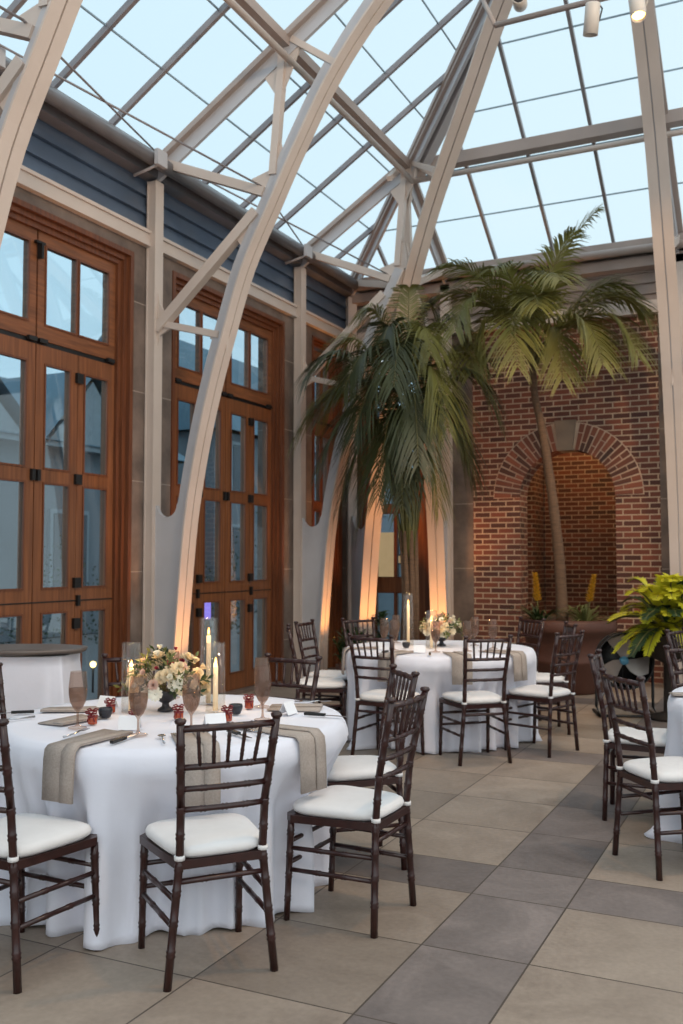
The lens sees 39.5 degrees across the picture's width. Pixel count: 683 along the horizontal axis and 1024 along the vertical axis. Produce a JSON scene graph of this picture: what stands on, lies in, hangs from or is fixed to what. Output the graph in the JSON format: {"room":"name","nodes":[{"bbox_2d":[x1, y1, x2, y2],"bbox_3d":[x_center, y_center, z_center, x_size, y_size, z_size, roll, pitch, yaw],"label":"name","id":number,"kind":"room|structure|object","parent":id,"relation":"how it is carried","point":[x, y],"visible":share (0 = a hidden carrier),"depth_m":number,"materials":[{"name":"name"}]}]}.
{"room":"event hall","nodes":[
{"label":"event hall","id":0,"kind":"room"},
{"bbox_2d":[0,116,347,698],"bbox_3d":[-3.386,-0.857,5.886,0.350,5.165,15.600,-1,-3,26],"label":"wall","id":1,"kind":"structure","parent":0,"point":[50,153],"depth_m":9.06,"materials":[{"name":"grey wood"}]},
{"bbox_2d":[0,47,5,69],"bbox_3d":[-2.591,-3.238,6.847,0.322,0.182,0.140,-1,-3,26],"label":"bracket","id":2,"kind":"object","parent":1,"relation":"attached to","point":[2,50],"visible":1,"depth_m":6.82,"materials":[{"name":"metal"}]},
{"bbox_2d":[0,196,133,699],"bbox_3d":[-2.507,-0.301,7.624,0.312,4.230,2.220,-1,-3,26],"label":"door","id":3,"kind":"structure","parent":1,"relation":"in","point":[27,338],"depth_m":8.02,"materials":[{"name":"brown wood"}]},
{"bbox_2d":[133,148,167,176],"bbox_3d":[-1.749,-3.149,8.603,0.322,0.182,0.140,-1,-3,26],"label":"bracket","id":4,"kind":"object","parent":1,"relation":"attached to","point":[160,157],"visible":1,"depth_m":8.54,"materials":[{"name":"metal"}]},
{"bbox_2d":[0,57,358,297],"bbox_3d":[-3.136,-3.345,5.837,0.332,0.170,15.500,-1,-3,26],"label":"trim","id":5,"kind":"structure","parent":1,"relation":"attached to","point":[58,110],"depth_m":8.82,"materials":[{"name":"metal"}]},
{"bbox_2d":[16,165,343,337],"bbox_3d":[-3.232,-2.681,5.905,0.130,0.150,15.600,-1,-3,26],"label":"trim","id":6,"kind":"structure","parent":1,"relation":"attached to","point":[29,180],"depth_m":8.60,"materials":[{"name":"beige paint"}]},
{"bbox_2d":[170,270,284,694],"bbox_3d":[-1.288,-0.173,10.164,0.312,4.230,2.220,-1,-3,26],"label":"door","id":7,"kind":"structure","parent":1,"relation":"in","point":[267,406],"depth_m":10.45,"materials":[{"name":"brown wood"}]},
{"bbox_2d":[285,244,311,263],"bbox_3d":[-0.517,-3.020,11.170,0.322,0.182,0.140,-1,-3,26],"label":"bracket","id":8,"kind":"object","parent":1,"relation":"attached to","point":[307,248],"visible":1,"depth_m":11.11,"materials":[{"name":"metal"}]},
{"bbox_2d":[312,335,342,669],"bbox_3d":[-0.312,-0.070,12.199,0.312,4.230,0.860,-1,-3,26],"label":"door","id":9,"kind":"structure","parent":1,"relation":"in","point":[336,601],"depth_m":12.39,"materials":[{"name":"brown wood"}]},
{"bbox_2d":[0,682,682,1023],"bbox_3d":[2.222,1.731,4.731,11.350,0.120,18.600,-1,-3,26],"label":"floor","id":10,"kind":"structure","parent":0,"point":[525,912],"depth_m":3.64,"materials":[{"name":"tile"}]},
{"bbox_2d":[0,662,6,718],"bbox_3d":[-1.619,1.211,4.610,0.486,0.908,0.410,-1,-3,23],"label":"chair","id":11,"kind":"object","parent":10,"relation":"on","point":[2,696],"visible":0.09,"depth_m":4.83,"materials":[{"name":"brown wood"}]},
{"bbox_2d":[0,0,82,246],"bbox_3d":[-0.571,-2.568,5.200,5.401,8.513,0.210,-1,-3,26],"label":"steel arch","id":12,"kind":"object","parent":10,"relation":"on","point":[25,83],"visible":1,"depth_m":5.85,"materials":[{"name":"metal"}]},
{"bbox_2d":[0,644,87,656],"bbox_3d":[-2.219,1.354,6.581,0.910,0.832,0.564,0,-3,1],"label":"tray table","id":13,"kind":"object","parent":10,"relation":"on","point":[6,650],"visible":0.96,"depth_m":6.66,"materials":[{"name":"black metal"}]},
{"bbox_2d":[0,653,84,718],"bbox_3d":[-2.207,1.361,6.585,0.824,0.760,0.575,0,-3,1],"label":"cloth","id":14,"kind":"object","parent":13,"relation":"hanging from","point":[31,682],"visible":0.4,"depth_m":6.34,"materials":[{"name":"white fabric"}]},
{"bbox_2d":[0,718,99,993],"bbox_3d":[-1.170,1.150,3.395,0.410,0.908,0.486,-1,-3,27],"label":"chair","id":15,"kind":"object","parent":10,"relation":"on","point":[26,839],"visible":1,"depth_m":3.31,"materials":[{"name":"brown wood"}]},
{"bbox_2d":[0,813,91,858],"bbox_3d":[-1.152,1.159,3.430,0.390,0.054,0.394,-1,-3,27],"label":"seat cushion","id":16,"kind":"object","parent":15,"relation":"on","point":[39,836],"depth_m":3.37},
{"bbox_2d":[101,653,166,697],"bbox_3d":[-1.116,1.238,5.146,0.410,0.908,0.486,1,-3,-13],"label":"chair","id":17,"kind":"object","parent":10,"relation":"on","point":[105,660],"visible":0.17,"depth_m":5.33,"materials":[{"name":"brown wood"}]},
{"bbox_2d":[138,711,281,991],"bbox_3d":[-0.471,1.150,3.403,0.410,0.908,0.486,1,-3,-25],"label":"chair","id":18,"kind":"object","parent":10,"relation":"on","point":[181,842],"visible":1,"depth_m":3.29,"materials":[{"name":"brown wood"}]},
{"bbox_2d":[145,813,258,857],"bbox_3d":[-0.488,1.160,3.439,0.390,0.054,0.394,1,-3,-25],"label":"seat cushion","id":19,"kind":"object","parent":18,"relation":"on","point":[219,835],"depth_m":3.33,"materials":[{"name":"fabric"}]},
{"bbox_2d":[142,0,393,693],"bbox_3d":[0.639,-2.440,7.722,5.401,8.513,0.210,-1,-3,26],"label":"steel arch","id":20,"kind":"object","parent":10,"relation":"on","point":[169,543],"visible":0.88,"depth_m":8.53,"materials":[{"name":"metal"}]},
{"bbox_2d":[263,653,322,702],"bbox_3d":[-0.381,1.235,5.079,0.410,0.908,0.486,-2,-3,30],"label":"chair","id":21,"kind":"object","parent":10,"relation":"on","point":[317,662],"visible":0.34,"depth_m":5.27,"materials":[{"name":"brown wood"}]},
{"bbox_2d":[286,623,346,742],"bbox_3d":[-0.208,1.365,7.664,0.486,0.908,0.410,0,-3,-3],"label":"chair","id":22,"kind":"object","parent":10,"relation":"on","point":[325,684],"visible":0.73,"depth_m":7.49,"materials":[{"name":"brown wood"}]},
{"bbox_2d":[300,677,345,688],"bbox_3d":[-0.168,1.373,7.666,0.394,0.054,0.390,0,-3,-3],"label":"seat cushion","id":23,"kind":"object","parent":22,"relation":"on","point":[324,682],"depth_m":7.51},
{"bbox_2d":[294,619,347,707],"bbox_3d":[-0.123,1.393,8.213,0.486,0.908,0.410,-1,-3,23],"label":"chair","id":24,"kind":"object","parent":10,"relation":"on","point":[323,673],"visible":0.54,"depth_m":8.15,"materials":[{"name":"brown wood"}]},
{"bbox_2d":[309,670,346,679],"bbox_3d":[-0.086,1.400,8.197,0.394,0.054,0.390,-1,-3,23],"label":"seat cushion","id":25,"kind":"object","parent":24,"relation":"on","point":[323,673],"depth_m":8.06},
{"bbox_2d":[328,627,371,687],"bbox_3d":[0.145,1.620,10.683,0.616,0.701,0.543,1,-3,-21],"label":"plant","id":26,"kind":"object","parent":10,"relation":"on","point":[341,643],"visible":0.29,"depth_m":10.68,"materials":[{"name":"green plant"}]},
{"bbox_2d":[284,686,429,938],"bbox_3d":[0.073,1.174,3.869,0.486,0.908,0.410,-1,-3,27],"label":"chair","id":27,"kind":"object","parent":10,"relation":"on","point":[360,809],"visible":1,"depth_m":3.77,"materials":[{"name":"brown wood"}]},
{"bbox_2d":[293,785,403,820],"bbox_3d":[0.037,1.183,3.887,0.394,0.054,0.390,-1,-3,27],"label":"seat cushion","id":28,"kind":"object","parent":27,"relation":"on","point":[334,802],"depth_m":3.77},
{"bbox_2d":[341,616,375,699],"bbox_3d":[0.276,1.409,8.537,0.410,0.908,0.486,2,-3,-34],"label":"chair","id":29,"kind":"object","parent":10,"relation":"on","point":[372,619],"visible":0.27,"depth_m":8.72,"materials":[{"name":"brown wood"}]},
{"bbox_2d":[293,164,432,681],"bbox_3d":[0.327,-1.018,10.986,1.960,6.002,0.210,-1,-3,26],"label":"steel arch","id":30,"kind":"object","parent":10,"relation":"on","point":[313,547],"visible":0.66,"depth_m":11.18,"materials":[{"name":"metal"}]},
{"bbox_2d":[327,664,419,869],"bbox_3d":[0.092,1.209,4.563,0.486,0.908,0.410,1,-3,-15],"label":"chair","id":31,"kind":"object","parent":10,"relation":"on","point":[350,770],"visible":0.44,"depth_m":4.45,"materials":[{"name":"brown wood"}]},
{"bbox_2d":[327,755,395,781],"bbox_3d":[0.053,1.216,4.552,0.394,0.054,0.390,1,-3,-15],"label":"seat cushion","id":32,"kind":"object","parent":31,"relation":"on","point":[347,768],"depth_m":4.42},
{"bbox_2d":[368,610,395,637],"bbox_3d":[0.376,1.443,9.444,0.338,0.929,0.373,0,-3,-7],"label":"leafy sprig","id":33,"kind":"object","parent":10,"relation":"on","point":[382,615],"visible":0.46,"depth_m":9.45,"materials":[{"name":"green plant"}]},
{"bbox_2d":[347,633,424,762],"bbox_3d":[0.319,1.327,6.912,0.410,0.908,0.486,-2,-3,31],"label":"chair","id":34,"kind":"object","parent":10,"relation":"on","point":[375,697],"visible":0.63,"depth_m":6.82,"materials":[{"name":"brown wood"}]},
{"bbox_2d":[360,689,419,702],"bbox_3d":[0.340,1.337,6.946,0.390,0.054,0.394,-2,-3,31],"label":"seat cushion","id":35,"kind":"object","parent":34,"relation":"on","point":[376,695],"depth_m":6.83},
{"bbox_2d":[285,284,509,639],"bbox_3d":[0.622,-0.267,10.322,2.524,4.433,1.687,0,-3,2],"label":"bushy palm","id":36,"kind":"object","parent":10,"relation":"on","point":[412,355],"visible":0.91,"depth_m":10.10,"materials":[{"name":"green plant"}]},
{"bbox_2d":[386,168,453,639],"bbox_3d":[0.944,-1.003,11.293,0.210,6.002,1.960,-1,-3,26],"label":"steel arch","id":37,"kind":"object","parent":10,"relation":"on","point":[440,542],"visible":0.36,"depth_m":11.71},
{"bbox_2d":[346,0,512,642],"bbox_3d":[1.368,-2.364,9.254,0.210,8.515,7.605,1,-3,-19],"label":"steel arch","id":38,"kind":"object","parent":10,"relation":"on","point":[362,560],"visible":0.57,"depth_m":10.62,"materials":[{"name":"metal"}]},
{"bbox_2d":[439,634,512,765],"bbox_3d":[0.967,1.323,6.833,0.410,0.908,0.486,1,-3,-15],"label":"chair","id":39,"kind":"object","parent":10,"relation":"on","point":[478,699],"visible":1,"depth_m":6.70,"materials":[{"name":"brown wood"}]},
{"bbox_2d":[442,690,501,703],"bbox_3d":[0.957,1.333,6.872,0.390,0.054,0.394,1,-3,-15],"label":"seat cushion","id":40,"kind":"object","parent":39,"relation":"on","point":[478,696],"depth_m":6.74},
{"bbox_2d":[516,616,545,720],"bbox_3d":[1.548,1.413,8.600,0.486,0.908,0.410,1,-3,-26],"label":"chair","id":41,"kind":"object","parent":10,"relation":"on","point":[521,620],"visible":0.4,"depth_m":8.66,"materials":[{"name":"brown wood"}]},
{"bbox_2d":[504,630,584,757],"bbox_3d":[1.532,1.340,7.155,0.410,0.908,0.486,3,-4,-44],"label":"chair","id":42,"kind":"object","parent":10,"relation":"on","point":[550,694],"visible":0.99,"depth_m":7.07,"materials":[{"name":"brown wood"}]},
{"bbox_2d":[509,685,570,697],"bbox_3d":[1.504,1.349,7.184,0.390,0.054,0.394,3,-4,-44],"label":"seat cushion","id":43,"kind":"object","parent":42,"relation":"on","point":[527,691],"depth_m":7.07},
{"bbox_2d":[536,621,577,734],"bbox_3d":[1.713,1.383,8.007,0.486,0.908,0.410,0,-3,1],"label":"chair","id":44,"kind":"object","parent":10,"relation":"on","point":[541,678],"visible":0.45,"depth_m":7.85,"materials":[{"name":"brown wood"}]},
{"bbox_2d":[536,673,564,682],"bbox_3d":[1.673,1.390,8.007,0.394,0.054,0.390,0,-3,1],"label":"seat cushion","id":45,"kind":"object","parent":44,"relation":"on","point":[540,677],"depth_m":7.84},
{"bbox_2d":[521,616,616,694],"bbox_3d":[2.484,1.563,10.443,1.050,0.790,1.050,-1,-3,26],"label":"terracotta planter","id":46,"kind":"object","parent":10,"relation":"on","point":[595,631],"visible":0.37,"depth_m":10.04,"materials":[{"name":"ceramic"}]},
{"bbox_2d":[416,203,659,620],"bbox_3d":[2.224,-1.043,10.282,2.828,4.741,1.848,0,-3,-8],"label":"slender palm","id":47,"kind":"object","parent":46,"relation":"in","point":[531,308],"visible":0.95,"depth_m":10.26,"materials":[{"name":"green plant"}]},
{"bbox_2d":[503,572,578,620],"bbox_3d":[2.176,0.950,10.337,0.851,0.605,0.792,-1,-3,26],"label":"bromeliad","id":48,"kind":"object","parent":46,"relation":"in","point":[536,615],"visible":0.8,"depth_m":10.32,"materials":[{"name":"green plant"}]},
{"bbox_2d":[551,574,616,620],"bbox_3d":[2.616,0.960,10.334,0.841,0.584,0.792,1,-3,-23],"label":"bromeliad","id":49,"kind":"object","parent":46,"relation":"on","point":[586,615],"visible":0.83,"depth_m":10.32,"materials":[{"name":"green plant"}]},
{"bbox_2d":[592,632,655,717],"bbox_3d":[2.614,1.490,8.789,0.534,0.757,0.374,0,-3,6],"label":"floor fan","id":50,"kind":"object","parent":10,"relation":"on","point":[618,664],"visible":0.6,"depth_m":8.80,"materials":[{"name":"black metal"}]},
{"bbox_2d":[602,648,642,684],"bbox_3d":[2.622,1.379,8.876,0.510,0.510,0.006,0,-3,6],"label":"grille","id":51,"kind":"object","parent":50,"relation":"attached to","point":[624,672],"depth_m":8.87,"materials":[{"name":"black metal"}]},
{"bbox_2d":[587,648,666,820],"bbox_3d":[1.661,1.249,5.368,0.486,0.908,0.410,-1,-3,22],"label":"chair","id":52,"kind":"object","parent":10,"relation":"on","point":[595,660],"visible":0.58,"depth_m":5.28,"materials":[{"name":"brown wood"}]},
{"bbox_2d":[608,727,666,746],"bbox_3d":[1.698,1.256,5.352,0.394,0.054,0.390,-1,-3,22],"label":"seat cushion","id":53,"kind":"object","parent":52,"relation":"on","point":[659,734],"depth_m":5.25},
{"bbox_2d":[598,668,682,880],"bbox_3d":[1.525,1.205,4.497,0.486,0.908,0.410,1,-3,-14],"label":"chair","id":54,"kind":"object","parent":10,"relation":"on","point":[657,774],"visible":1,"depth_m":4.43,"materials":[{"name":"brown wood"}]},
{"bbox_2d":[623,756,682,782],"bbox_3d":[1.565,1.214,4.506,0.394,0.054,0.390,1,-3,-14],"label":"seat cushion","id":55,"kind":"object","parent":54,"relation":"on","point":[669,769],"depth_m":4.42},
{"bbox_2d":[606,573,682,721],"bbox_3d":[2.889,1.206,8.552,1.094,1.313,1.086,-2,-3,29],"label":"fern","id":56,"kind":"object","parent":10,"relation":"on","point":[661,609],"visible":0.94,"depth_m":8.43,"materials":[{"name":"green plant"}]},
{"bbox_2d":[650,633,682,721],"bbox_3d":[2.945,1.483,8.560,0.420,0.760,0.420,-1,-3,26],"label":"pot","id":57,"kind":"object","parent":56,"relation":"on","point":[658,654],"depth_m":8.49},
{"bbox_2d":[628,0,682,683],"bbox_3d":[2.753,-2.397,8.585,0.210,8.513,5.401,-1,-3,26],"label":"steel arch","id":58,"kind":"object","parent":10,"relation":"on","point":[665,208],"visible":0.89,"depth_m":9.93,"materials":[{"name":"metal"}]},
{"bbox_2d":[663,645,682,689],"bbox_3d":[2.244,1.267,5.712,0.410,0.908,0.486,1,-3,-20],"label":"chair","id":59,"kind":"object","parent":10,"relation":"on","point":[668,651],"visible":0.49,"depth_m":5.86,"materials":[{"name":"brown wood"}]},
{"bbox_2d":[664,627,682,687],"bbox_3d":[2.745,1.341,7.176,0.486,0.908,0.410,-2,-4,40],"label":"chair","id":60,"kind":"object","parent":10,"relation":"on","point":[668,637],"visible":0.52,"depth_m":7.23,"materials":[{"name":"brown wood"}]},
{"bbox_3d":[-0.748,1.292,4.280,1.500,0.711,1.500,-1,-3,26],"label":"banquet table","id":61,"kind":"object","parent":10,"relation":"on","visible":0},
{"bbox_2d":[0,694,348,949],"bbox_3d":[-0.749,1.289,4.277,1.584,0.721,1.589,-1,-3,26],"label":"tablecloth","id":62,"kind":"object","parent":61,"relation":"on","point":[121,788],"visible":0.54,"depth_m":3.67,"materials":[{"name":"white fabric"}]},
{"bbox_2d":[40,706,98,711],"bbox_3d":[-1.275,0.927,4.482,0.250,0.019,0.150,0,-3,-4],"label":"linen napkin","id":63,"kind":"object","parent":62,"relation":"on","point":[72,708],"visible":0.89,"depth_m":4.43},
{"bbox_2d":[38,714,103,725],"bbox_3d":[-1.186,0.911,4.184,0.150,0.019,0.250,-2,-3,31],"label":"linen napkin","id":64,"kind":"object","parent":62,"relation":"on","point":[80,717],"visible":0.87,"depth_m":4.13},
{"bbox_2d":[41,729,132,804],"bbox_3d":[-0.994,0.987,3.733,0.150,0.215,0.381,-1,-3,24],"label":"linen napkin","id":65,"kind":"object","parent":62,"relation":"on","point":[59,756],"visible":1,"depth_m":3.58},
{"bbox_2d":[85,708,98,724],"bbox_3d":[-1.073,0.878,4.095,0.054,0.069,0.052,0,-3,1],"label":"honey jar","id":66,"kind":"object","parent":62,"relation":"on","point":[92,715],"visible":1,"depth_m":4.08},
{"bbox_2d":[98,707,112,717],"bbox_3d":[-1.056,0.898,4.256,0.065,0.045,0.064,-1,-3,26],"label":"bowl","id":67,"kind":"object","parent":62,"relation":"on","point":[104,712],"visible":1,"depth_m":4.23,"materials":[{"name":"ceramic"}]},
{"bbox_2d":[96,695,117,706],"bbox_3d":[-1.119,0.907,4.546,0.090,0.055,0.056,-1,-3,26],"label":"place card","id":68,"kind":"object","parent":62,"relation":"on","point":[100,703],"visible":0.59,"depth_m":4.54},
{"bbox_2d":[118,715,141,729],"bbox_3d":[-0.884,0.878,3.973,0.090,0.055,0.056,0,-3,-4],"label":"place card","id":69,"kind":"object","parent":62,"relation":"on","point":[132,722],"visible":1,"depth_m":3.96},
{"bbox_2d":[113,644,214,711],"bbox_3d":[-0.822,0.778,4.486,0.503,0.308,0.379,-1,-3,26],"label":"flower arrangement","id":70,"kind":"object","parent":62,"relation":"on","point":[152,689],"visible":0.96,"depth_m":4.39,"materials":[{"name":"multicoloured plant"}]},
{"bbox_2d":[157,687,177,711],"bbox_3d":[-0.826,0.882,4.466,0.132,0.098,0.132,-1,-3,26],"label":"vase","id":71,"kind":"object","parent":62,"relation":"on","point":[166,698],"depth_m":4.43,"materials":[{"name":"metal"}]},
{"bbox_2d":[172,704,183,719],"bbox_3d":[-0.721,0.884,4.211,0.054,0.069,0.052,0,-3,1],"label":"honey jar","id":72,"kind":"object","parent":62,"relation":"on","point":[178,710],"visible":0.93,"depth_m":4.20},
{"bbox_2d":[171,732,220,806],"bbox_3d":[-0.571,0.990,3.692,0.150,0.225,0.351,1,-3,-16],"label":"linen napkin","id":73,"kind":"object","parent":62,"relation":"on","point":[210,776],"visible":0.59,"depth_m":3.54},
{"bbox_2d":[203,713,225,723],"bbox_3d":[-0.537,0.881,4.031,0.090,0.055,0.056,1,-3,-24],"label":"place card","id":74,"kind":"object","parent":62,"relation":"on","point":[213,718],"visible":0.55,"depth_m":4.02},
{"bbox_2d":[221,705,232,720],"bbox_3d":[-0.501,0.882,4.176,0.054,0.069,0.052,0,-3,1],"label":"honey jar","id":75,"kind":"object","parent":62,"relation":"on","point":[228,712],"visible":0.89,"depth_m":4.16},
{"bbox_2d":[229,703,242,714],"bbox_3d":[-0.485,0.903,4.361,0.065,0.045,0.064,-1,-3,26],"label":"bowl","id":76,"kind":"object","parent":62,"relation":"on","point":[237,707],"visible":0.85,"depth_m":4.34,"materials":[{"name":"ceramic"}]},
{"bbox_2d":[243,694,253,708],"bbox_3d":[-0.440,0.900,4.526,0.054,0.069,0.052,0,-3,1],"label":"honey jar","id":77,"kind":"object","parent":62,"relation":"on","point":[249,702],"visible":1,"depth_m":4.51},
{"bbox_2d":[249,724,326,794],"bbox_3d":[-0.261,1.007,3.932,0.391,0.235,0.150,-2,-4,37],"label":"linen napkin","id":78,"kind":"object","parent":62,"relation":"on","point":[312,745],"visible":0.84,"depth_m":3.83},
{"bbox_2d":[280,700,297,715],"bbox_3d":[-0.246,0.898,4.365,0.056,0.055,0.090,-1,-3,26],"label":"place card","id":79,"kind":"object","parent":62,"relation":"on","point":[289,707],"visible":0.91,"depth_m":4.36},
{"bbox_2d":[267,703,322,711],"bbox_3d":[-0.220,0.928,4.521,0.250,0.019,0.150,0,-3,6],"label":"linen napkin","id":80,"kind":"object","parent":62,"relation":"on","point":[309,707],"visible":0.83,"depth_m":4.53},
{"bbox_3d":[-0.978,0.769,4.426,0.093,0.320,0.093,-1,-3,26],"label":"glass cylinder","id":81,"kind":"object","parent":62,"relation":"on","visible":0},
{"bbox_2d":[128,660,133,710],"bbox_3d":[-0.978,0.804,4.425,0.025,0.235,0.024,-1,-3,26],"label":"taper candle","id":82,"kind":"object","parent":81,"relation":"in","point":[131,700],"visible":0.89,"depth_m":4.41,"materials":[{"name":"beige wax"}]},
{"bbox_3d":[-0.652,0.731,4.663,0.093,0.420,0.093,-1,-3,26],"label":"glass cylinder","id":83,"kind":"object","parent":62,"relation":"on","visible":0},
{"bbox_2d":[206,628,210,702],"bbox_3d":[-0.652,0.750,4.662,0.025,0.368,0.024,-1,-3,26],"label":"taper candle","id":84,"kind":"object","parent":83,"relation":"in","point":[208,637],"visible":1,"depth_m":4.65,"materials":[{"name":"beige wax"}]},
{"bbox_3d":[-0.586,0.769,4.428,0.093,0.320,0.093,-1,-3,26],"label":"glass cylinder","id":85,"kind":"object","parent":62,"relation":"on","visible":0},
{"bbox_2d":[213,658,217,710],"bbox_3d":[-0.586,0.799,4.427,0.025,0.246,0.024,-1,-3,26],"label":"taper candle","id":86,"kind":"object","parent":85,"relation":"in","point":[215,667],"visible":1,"depth_m":4.42,"materials":[{"name":"beige wax"}]},
{"bbox_3d":[0.791,1.464,7.696,1.500,0.711,1.500,-1,-3,26],"label":"banquet table","id":87,"kind":"object","parent":10,"relation":"on","visible":0},
{"bbox_2d":[344,640,541,753],"bbox_3d":[0.806,1.464,7.753,1.593,0.721,1.736,-1,-3,26],"label":"tablecloth","id":88,"kind":"object","parent":87,"relation":"on","point":[435,670],"visible":0.48,"depth_m":7.16,"materials":[{"name":"white fabric"}]},
{"bbox_2d":[341,646,378,674],"bbox_3d":[0.172,1.183,7.608,0.351,0.215,0.150,0,-3,-9],"label":"linen napkin","id":89,"kind":"object","parent":88,"relation":"on","point":[373,647],"visible":0.84,"depth_m":7.53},
{"bbox_2d":[378,650,413,681],"bbox_3d":[0.425,1.162,7.200,0.150,0.215,0.351,-2,-4,36],"label":"linen napkin","id":90,"kind":"object","parent":88,"relation":"on","point":[381,663],"visible":0.63,"depth_m":7.09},
{"bbox_2d":[419,612,470,645],"bbox_3d":[0.830,0.959,7.838,0.440,0.284,0.392,-1,-3,26],"label":"flower arrangement","id":91,"kind":"object","parent":88,"relation":"on","point":[441,631],"visible":0.95,"depth_m":7.76,"materials":[{"name":"white plant"}]},
{"bbox_2d":[434,634,447,645],"bbox_3d":[0.825,1.052,7.834,0.132,0.098,0.132,-1,-3,26],"label":"bowl","id":92,"kind":"object","parent":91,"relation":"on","point":[441,639],"depth_m":7.80,"materials":[{"name":"ceramic"}]},
{"bbox_2d":[443,651,472,684],"bbox_3d":[0.861,1.156,7.087,0.150,0.215,0.351,0,-3,-6],"label":"linen napkin","id":93,"kind":"object","parent":88,"relation":"on","point":[456,656],"visible":0.7,"depth_m":6.92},
{"bbox_2d":[482,649,527,681],"bbox_3d":[1.230,1.165,7.263,0.150,0.215,0.351,3,-4,-44],"label":"table runner","id":94,"kind":"object","parent":88,"relation":"on","point":[519,657],"visible":0.94,"depth_m":7.15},
{"bbox_3d":[0.555,0.892,7.905,0.093,0.426,0.093,-1,-3,26],"label":"glass cylinder","id":95,"kind":"object","parent":88,"relation":"on","visible":0},
{"bbox_2d":[407,601,409,641],"bbox_3d":[0.555,0.914,7.904,0.025,0.368,0.024,-1,-3,26],"label":"taper candle","id":96,"kind":"object","parent":95,"relation":"in","point":[408,605],"visible":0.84,"depth_m":7.89,"materials":[{"name":"beige wax"}]},
{"bbox_3d":[2.476,1.320,4.830,1.500,0.711,1.500,-1,-3,26],"label":"banquet table","id":97,"kind":"object","parent":10,"relation":"on","visible":0},
{"bbox_2d":[644,687,682,843],"bbox_3d":[2.541,1.316,4.814,1.818,0.722,1.648,2,-4,-36],"label":"tablecloth","id":98,"kind":"object","parent":97,"relation":"on","point":[674,737],"visible":0.74,"depth_m":4.85,"materials":[{"name":"white fabric"}]},
{"bbox_2d":[0,0,682,278],"bbox_3d":[1.586,-5.039,3.662,10.720,3.870,15.510,-1,-3,26],"label":"ceiling","id":99,"kind":"structure","parent":0,"point":[251,12],"depth_m":9.83,"materials":[{"name":"clear glass"}]},
{"bbox_2d":[480,0,606,27],"bbox_3d":[4.143,-5.239,6.184,6.836,2.831,0.288,-1,-3,26],"label":"pipe","id":100,"kind":"object","parent":99,"relation":"hanging from","point":[581,3],"visible":1,"depth_m":7.25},
{"bbox_2d":[512,0,527,11],"bbox_3d":[1.385,-3.977,7.300,0.145,0.251,0.238,-1,-3,14],"label":"spotlight","id":101,"kind":"object","parent":100,"relation":"hanging from","point":[519,5],"visible":1,"depth_m":7.28,"materials":[{"name":"grey metal"}]},
{"bbox_2d":[583,1,602,36],"bbox_3d":[1.853,-3.672,7.045,0.141,0.286,0.148,-2,-3,31],"label":"spotlight","id":102,"kind":"object","parent":100,"relation":"hanging from","point":[592,16],"visible":1,"depth_m":7.00,"materials":[{"name":"grey metal"}]},
{"bbox_2d":[629,0,647,22],"bbox_3d":[2.168,-3.698,6.904,0.145,0.288,0.175,0,-3,8],"label":"spotlight","id":103,"kind":"object","parent":100,"relation":"hanging from","point":[638,14],"visible":1,"depth_m":6.87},
{"bbox_2d":[356,249,682,683],"bbox_3d":[5.671,-0.595,11.765,11.100,5.235,2.960,-1,-3,26],"label":"wall","id":104,"kind":"structure","parent":0,"point":[607,441],"depth_m":11.87,"materials":[{"name":"red brick"}]},
{"bbox_2d":[359,351,429,640],"bbox_3d":[0.755,-0.046,12.679,1.000,4.230,0.312,-1,-3,26],"label":"window","id":105,"kind":"structure","parent":104,"relation":"in","point":[384,584],"depth_m":12.55,"materials":[{"name":"brown wood"}]},
{"bbox_2d":[357,299,657,344],"bbox_3d":[4.988,-2.446,10.548,10.800,0.150,0.090,-1,-3,26],"label":"trim","id":106,"kind":"structure","parent":104,"relation":"attached to","point":[627,313],"depth_m":11.39,"materials":[{"name":"beige paint"}]},
{"bbox_2d":[352,233,682,306],"bbox_3d":[4.932,-3.051,10.461,10.600,0.290,0.410,-1,-3,26],"label":"trim","id":107,"kind":"structure","parent":104,"relation":"attached to","point":[643,245],"depth_m":11.38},
{"label":"outside","id":108,"kind":"structure","parent":0,"visible":0},
{"bbox_2d":[0,612,256,700],"bbox_3d":[-21.074,3.165,32.155,54.100,0.180,100.000,-1,-3,26],"label":"ground","id":109,"kind":"structure","parent":108,"point":[91,654],"depth_m":14.93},
{"bbox_2d":[0,534,98,643],"bbox_3d":[-3.976,1.232,13.616,1.842,1.812,1.752,-1,-3,26],"label":"shrub","id":110,"kind":"object","parent":109,"relation":"on","point":[60,544],"visible":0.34,"depth_m":13.44,"materials":[{"name":"green plant"}]},
{"bbox_2d":[0,372,184,642],"bbox_3d":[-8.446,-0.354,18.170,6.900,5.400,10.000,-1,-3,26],"label":"window panes","id":111,"kind":"structure","parent":109,"relation":"on","point":[9,387],"depth_m":17.64,"materials":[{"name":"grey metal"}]},
{"bbox_2d":[204,602,210,672],"bbox_3d":[-1.657,1.504,11.755,0.080,1.080,0.080,-1,-3,26],"label":"column","id":112,"kind":"structure","parent":109,"relation":"on","point":[207,606],"depth_m":11.73,"materials":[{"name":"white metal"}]},
{"bbox_2d":[204,564,239,646],"bbox_3d":[-2.299,1.568,16.029,1.574,1.384,1.524,-1,-3,26],"label":"shrub","id":113,"kind":"object","parent":109,"relation":"on","point":[237,607],"visible":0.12,"depth_m":15.96,"materials":[{"name":"green plant"}]},
{"bbox_2d":[98,335,412,615],"bbox_3d":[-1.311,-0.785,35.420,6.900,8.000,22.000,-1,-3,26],"label":"window panes","id":114,"kind":"structure","parent":109,"relation":"on","point":[186,350],"depth_m":25.24,"materials":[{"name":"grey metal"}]},
{"bbox_2d":[378,532,401,640],"bbox_3d":[0.202,1.314,16.519,3.250,1.900,0.150,-1,-3,26],"label":"wall","id":115,"kind":"structure","parent":109,"relation":"on","point":[386,549],"depth_m":16.21,"materials":[{"name":"paint"}]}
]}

